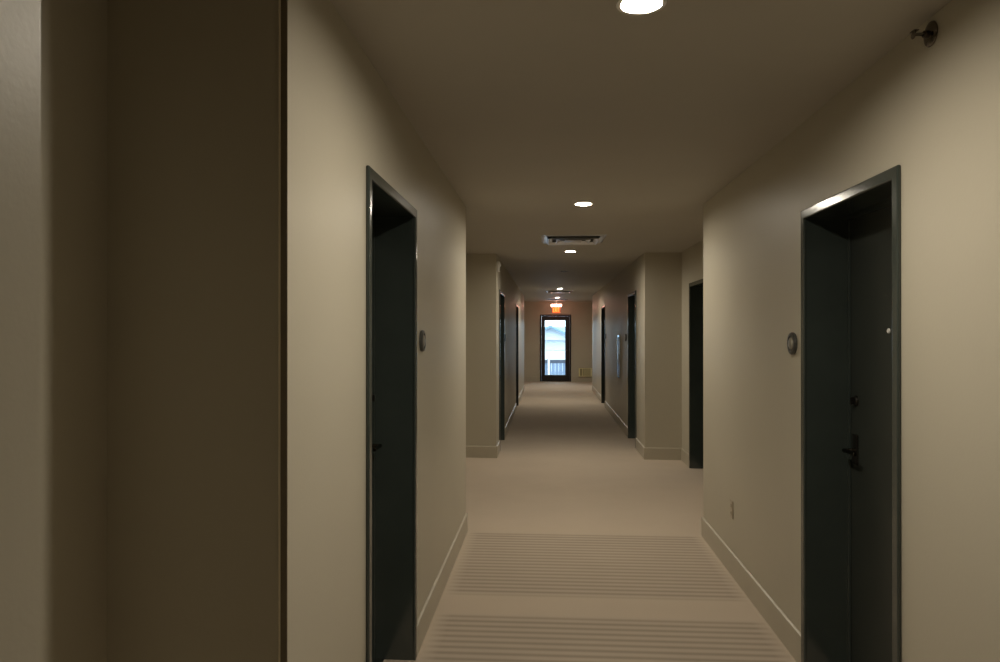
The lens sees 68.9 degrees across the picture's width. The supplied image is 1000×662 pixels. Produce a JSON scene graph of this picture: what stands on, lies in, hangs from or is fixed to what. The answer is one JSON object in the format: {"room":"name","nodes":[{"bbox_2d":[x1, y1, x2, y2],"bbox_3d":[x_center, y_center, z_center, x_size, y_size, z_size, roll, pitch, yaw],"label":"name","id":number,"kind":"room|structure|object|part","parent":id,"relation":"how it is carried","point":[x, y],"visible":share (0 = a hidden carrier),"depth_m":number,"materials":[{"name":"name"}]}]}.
{"room":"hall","nodes":[
{"label":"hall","id":0,"kind":"room"},
{"bbox_2d":[0,0,523,661],"bbox_3d":[-0.674,0.318,9.985,1.343,2.603,27.840,0,0,4],"label":"wall","id":1,"kind":"structure","parent":0,"point":[139,139],"depth_m":1.86,"materials":[{"name":"beige paint"}]},
{"bbox_2d":[278,0,287,661],"bbox_3d":[-0.547,0.302,1.837,0.023,2.603,0.006,0,0,4],"label":"trim","id":2,"kind":"structure","parent":1,"relation":"attached to","point":[283,4],"depth_m":1.84,"materials":[{"name":"beige paint"}]},
{"bbox_2d":[366,165,416,661],"bbox_3d":[-0.569,0.503,3.123,0.259,2.205,0.970,0,0,4],"label":"door","id":3,"kind":"structure","parent":1,"relation":"in","point":[391,220],"depth_m":3.56,"materials":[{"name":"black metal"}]},
{"bbox_3d":[-0.598,0.552,3.448,0.056,0.020,0.125,0,0,4],"label":"lever handle","id":4,"kind":"part","parent":3,"relation":"part of","materials":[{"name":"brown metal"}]},
{"bbox_2d":[419,330,425,351],"bbox_3d":[-0.399,0.051,3.779,0.022,0.112,0.112,0,0,4],"label":"plaque","id":5,"kind":"object","parent":1,"relation":"attached to","point":[422,337],"visible":1,"depth_m":3.75,"materials":[{"name":"grey metal"}]},
{"bbox_2d":[417,385,524,655],"bbox_3d":[-0.233,1.544,9.954,0.484,0.150,27.840,0,0,4],"label":"baseboard","id":6,"kind":"structure","parent":1,"relation":"attached to","point":[427,613],"depth_m":4.78,"materials":[{"name":"paint"}]},
{"bbox_2d":[497,261,500,271],"bbox_3d":[-0.011,-0.837,9.483,0.048,0.130,0.110,0,0,4],"label":"fire alarm strobe","id":7,"kind":"object","parent":1,"relation":"attached to","point":[498,262],"visible":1,"depth_m":9.43,"materials":[{"name":"white plastic"}]},
{"bbox_2d":[499,289,504,439],"bbox_3d":[-0.093,0.530,10.352,0.259,2.180,1.050,0,0,4],"label":"door","id":8,"kind":"structure","parent":1,"relation":"in","point":[501,294],"depth_m":10.83,"materials":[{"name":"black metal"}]},
{"bbox_2d":[516,304,518,405],"bbox_3d":[0.243,0.539,15.466,0.259,2.180,1.000,0,0,4],"label":"door","id":9,"kind":"structure","parent":1,"relation":"in","point":[517,306],"depth_m":15.92,"materials":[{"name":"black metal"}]},
{"bbox_2d":[524,302,591,376],"bbox_3d":[1.871,0.344,23.868,4.600,2.603,0.200,0,0,4],"label":"wall","id":10,"kind":"structure","parent":0,"point":[580,312],"depth_m":23.75,"materials":[{"name":"beige paint"}]},
{"bbox_2d":[540,315,570,381],"bbox_3d":[1.812,0.555,23.809,1.014,2.180,0.165,0,0,4],"label":"door","id":11,"kind":"structure","parent":10,"relation":"in","point":[567,377],"depth_m":23.76,"materials":[{"name":"black metal"}]},
{"bbox_2d":[524,377,591,381],"bbox_3d":[1.838,1.570,23.761,2.803,0.150,0.013,0,0,4],"label":"baseboard","id":12,"kind":"structure","parent":10,"relation":"attached to","point":[573,379],"depth_m":23.71,"materials":[{"name":"paint"}]},
{"bbox_2d":[579,368,591,376],"bbox_3d":[2.770,1.340,23.672,0.430,0.270,0.070,0,0,4],"label":"air vent","id":13,"kind":"object","parent":10,"relation":"in","point":[587,372],"visible":0.99,"depth_m":23.65,"materials":[{"name":"beige metal"}]},
{"bbox_3d":[2.772,1.340,23.701,0.430,0.270,0.012,0,0,4],"label":"plate","id":14,"kind":"part","parent":13,"relation":"part of","materials":[{"name":"beige metal"}]},
{"bbox_2d":[384,381,795,661],"bbox_3d":[0.941,1.718,9.736,4.600,0.200,28.160,0,0,4],"label":"floor","id":15,"kind":"structure","parent":0,"point":[577,546],"depth_m":5.09,"materials":[{"name":"beige carpet"}]},
{"bbox_2d":[330,0,951,301],"bbox_3d":[0.951,-1.109,9.881,4.600,0.250,28.440,0,0,4],"label":"ceiling","id":16,"kind":"structure","parent":0,"point":[531,111],"depth_m":3.10,"materials":[{"name":"paint"}]},
{"bbox_2d":[551,301,561,312],"bbox_3d":[1.772,-0.763,22.935,0.330,0.392,0.060,0,0,4],"label":"exit sign","id":17,"kind":"object","parent":16,"relation":"hanging from","point":[556,307],"visible":0.92,"depth_m":22.92,"materials":[{"name":"orange plastic"}]},
{"bbox_3d":[1.772,-0.664,22.934,0.236,0.194,0.020,0,0,4],"label":"panel","id":18,"kind":"part","parent":17,"relation":"part of","materials":[{"name":"plastic"}]},
{"bbox_2d":[546,299,567,300],"bbox_3d":[1.737,-0.943,22.286,0.670,0.034,0.670,0,0,4],"label":"ceiling vent","id":19,"kind":"object","parent":16,"relation":"in","point":[546,299],"visible":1,"depth_m":22.17,"materials":[{"name":"grey metal"}]},
{"bbox_2d":[545,291,572,292],"bbox_3d":[1.445,-0.952,17.846,0.670,0.034,0.670,0,0,4],"label":"ceiling vent","id":20,"kind":"object","parent":16,"relation":"in","point":[545,291],"visible":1,"depth_m":17.78,"materials":[{"name":"grey metal"}]},
{"bbox_2d":[541,234,606,244],"bbox_3d":[0.783,-0.971,7.817,0.670,0.034,0.670,0,0,4],"label":"ceiling vent","id":21,"kind":"object","parent":16,"relation":"in","point":[598,238],"visible":1,"depth_m":7.72,"materials":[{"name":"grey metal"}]},
{"bbox_3d":[0.783,-0.972,7.817,0.180,0.028,0.180,0,0,4],"label":"plate","id":22,"kind":"part","parent":21,"relation":"part of","materials":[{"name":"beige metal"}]},
{"bbox_2d":[574,202,592,205],"bbox_3d":[0.653,-0.999,5.701,0.152,0.016,0.152,0,0,4],"label":"recessed light","id":23,"kind":"object","parent":16,"relation":"in","point":[581,203],"visible":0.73,"depth_m":5.72,"materials":[{"name":"white glass"}]},
{"bbox_2d":[616,0,666,14],"bbox_3d":[0.432,-1.006,2.228,0.152,0.016,0.152,0,0,4],"label":"recessed light","id":24,"kind":"object","parent":16,"relation":"in","point":[631,7],"visible":1,"depth_m":2.26,"materials":[{"name":"white glass"}]},
{"bbox_2d":[592,0,999,661],"bbox_3d":[2.556,0.317,9.773,1.383,2.603,27.840,0,0,4],"label":"wall","id":25,"kind":"structure","parent":0,"point":[933,112],"depth_m":2.58,"materials":[{"name":"beige paint"}]},
{"bbox_2d":[601,305,604,402],"bbox_3d":[2.388,0.540,16.002,0.259,2.180,1.050,0,0,4],"label":"door","id":26,"kind":"structure","parent":25,"relation":"in","point":[602,307],"depth_m":16.49,"materials":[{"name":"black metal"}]},
{"bbox_2d":[617,335,620,378],"bbox_3d":[2.015,0.433,12.354,0.034,0.730,0.280,0,0,4],"label":"fire extinguisher cabinet","id":27,"kind":"object","parent":25,"relation":"attached to","point":[618,336],"visible":1,"depth_m":12.21,"materials":[{"name":"metal"}]},
{"bbox_3d":[2.023,0.433,12.353,0.018,0.666,0.216,0,0,4],"label":"door panel","id":28,"kind":"part","parent":27,"relation":"part of","materials":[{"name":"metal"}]},
{"bbox_2d":[628,290,635,447],"bbox_3d":[2.029,0.530,10.539,0.259,2.180,1.000,0,0,4],"label":"door","id":29,"kind":"structure","parent":25,"relation":"in","point":[631,296],"depth_m":11.00,"materials":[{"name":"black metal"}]},
{"bbox_2d":[689,279,702,468],"bbox_3d":[2.328,0.525,8.114,0.259,2.180,1.000,0,0,4],"label":"door","id":30,"kind":"structure","parent":25,"relation":"in","point":[696,287],"depth_m":8.57,"materials":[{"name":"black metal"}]},
{"bbox_2d":[592,385,800,661],"bbox_3d":[2.088,1.544,9.801,0.471,0.150,27.840,0,0,4],"label":"baseboard","id":31,"kind":"structure","parent":25,"relation":"attached to","point":[785,630],"depth_m":4.59,"materials":[{"name":"paint"}]},
{"bbox_2d":[730,499,732,518],"bbox_3d":[1.533,1.179,4.832,0.009,0.116,0.072,0,0,4],"label":"wall outlet","id":32,"kind":"object","parent":25,"relation":"attached to","point":[731,501],"visible":1,"depth_m":4.82,"materials":[{"name":"beige plastic"}]},
{"bbox_2d":[787,332,797,354],"bbox_3d":[1.447,0.062,3.618,0.022,0.112,0.112,0,0,4],"label":"plaque","id":33,"kind":"object","parent":25,"relation":"attached to","point":[792,343],"visible":1,"depth_m":3.59,"materials":[{"name":"grey metal"}]},
{"bbox_2d":[801,165,900,661],"bbox_3d":[1.532,0.516,2.990,0.259,2.180,0.970,0,0,4],"label":"door","id":34,"kind":"structure","parent":25,"relation":"in","point":[851,238],"depth_m":3.39,"materials":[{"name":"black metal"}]},
{"bbox_3d":[1.604,0.551,3.308,0.056,0.020,0.125,0,0,4],"label":"lever handle","id":35,"kind":"part","parent":34,"relation":"part of","materials":[{"name":"brown metal"}]},
{"bbox_2d":[910,20,937,46],"bbox_3d":[1.341,-0.944,2.319,0.062,0.080,0.080,0,0,4],"label":"sprinkler","id":36,"kind":"object","parent":25,"relation":"attached to","point":[929,35],"visible":1,"depth_m":2.31,"materials":[{"name":"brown metal"}]},
{"label":"outside","id":37,"kind":"structure","parent":0,"visible":0},
{"bbox_3d":[3.744,2.833,56.892,80.000,0.250,65.960,0,0,4],"label":"ground","id":38,"kind":"structure","parent":37,"visible":0},
{"bbox_2d":[547,355,549,374],"bbox_3d":[1.803,1.779,26.936,0.120,1.745,0.120,0,0,4],"label":"post","id":39,"kind":"object","parent":38,"relation":"on","point":[547,355],"visible":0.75,"depth_m":26.89,"materials":[{"name":"paint"}]},
{"bbox_2d":[541,325,564,371],"bbox_3d":[3.557,1.158,51.776,14.800,3.080,9.000,0,0,4],"label":"house","id":40,"kind":"structure","parent":38,"relation":"on","point":[554,336],"depth_m":48.44,"materials":[{"name":"white"}]},
{"bbox_2d":[545,359,564,374],"bbox_3d":[2.626,2.106,39.910,12.100,1.140,0.120,0,0,4],"label":"fence","id":41,"kind":"object","parent":38,"relation":"on","point":[556,364],"visible":0.04,"depth_m":39.86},
{"bbox_3d":[2.626,1.666,39.911,12.000,0.180,0.100,0,0,4],"label":"rail","id":42,"kind":"part","parent":41,"relation":"part of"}
]}

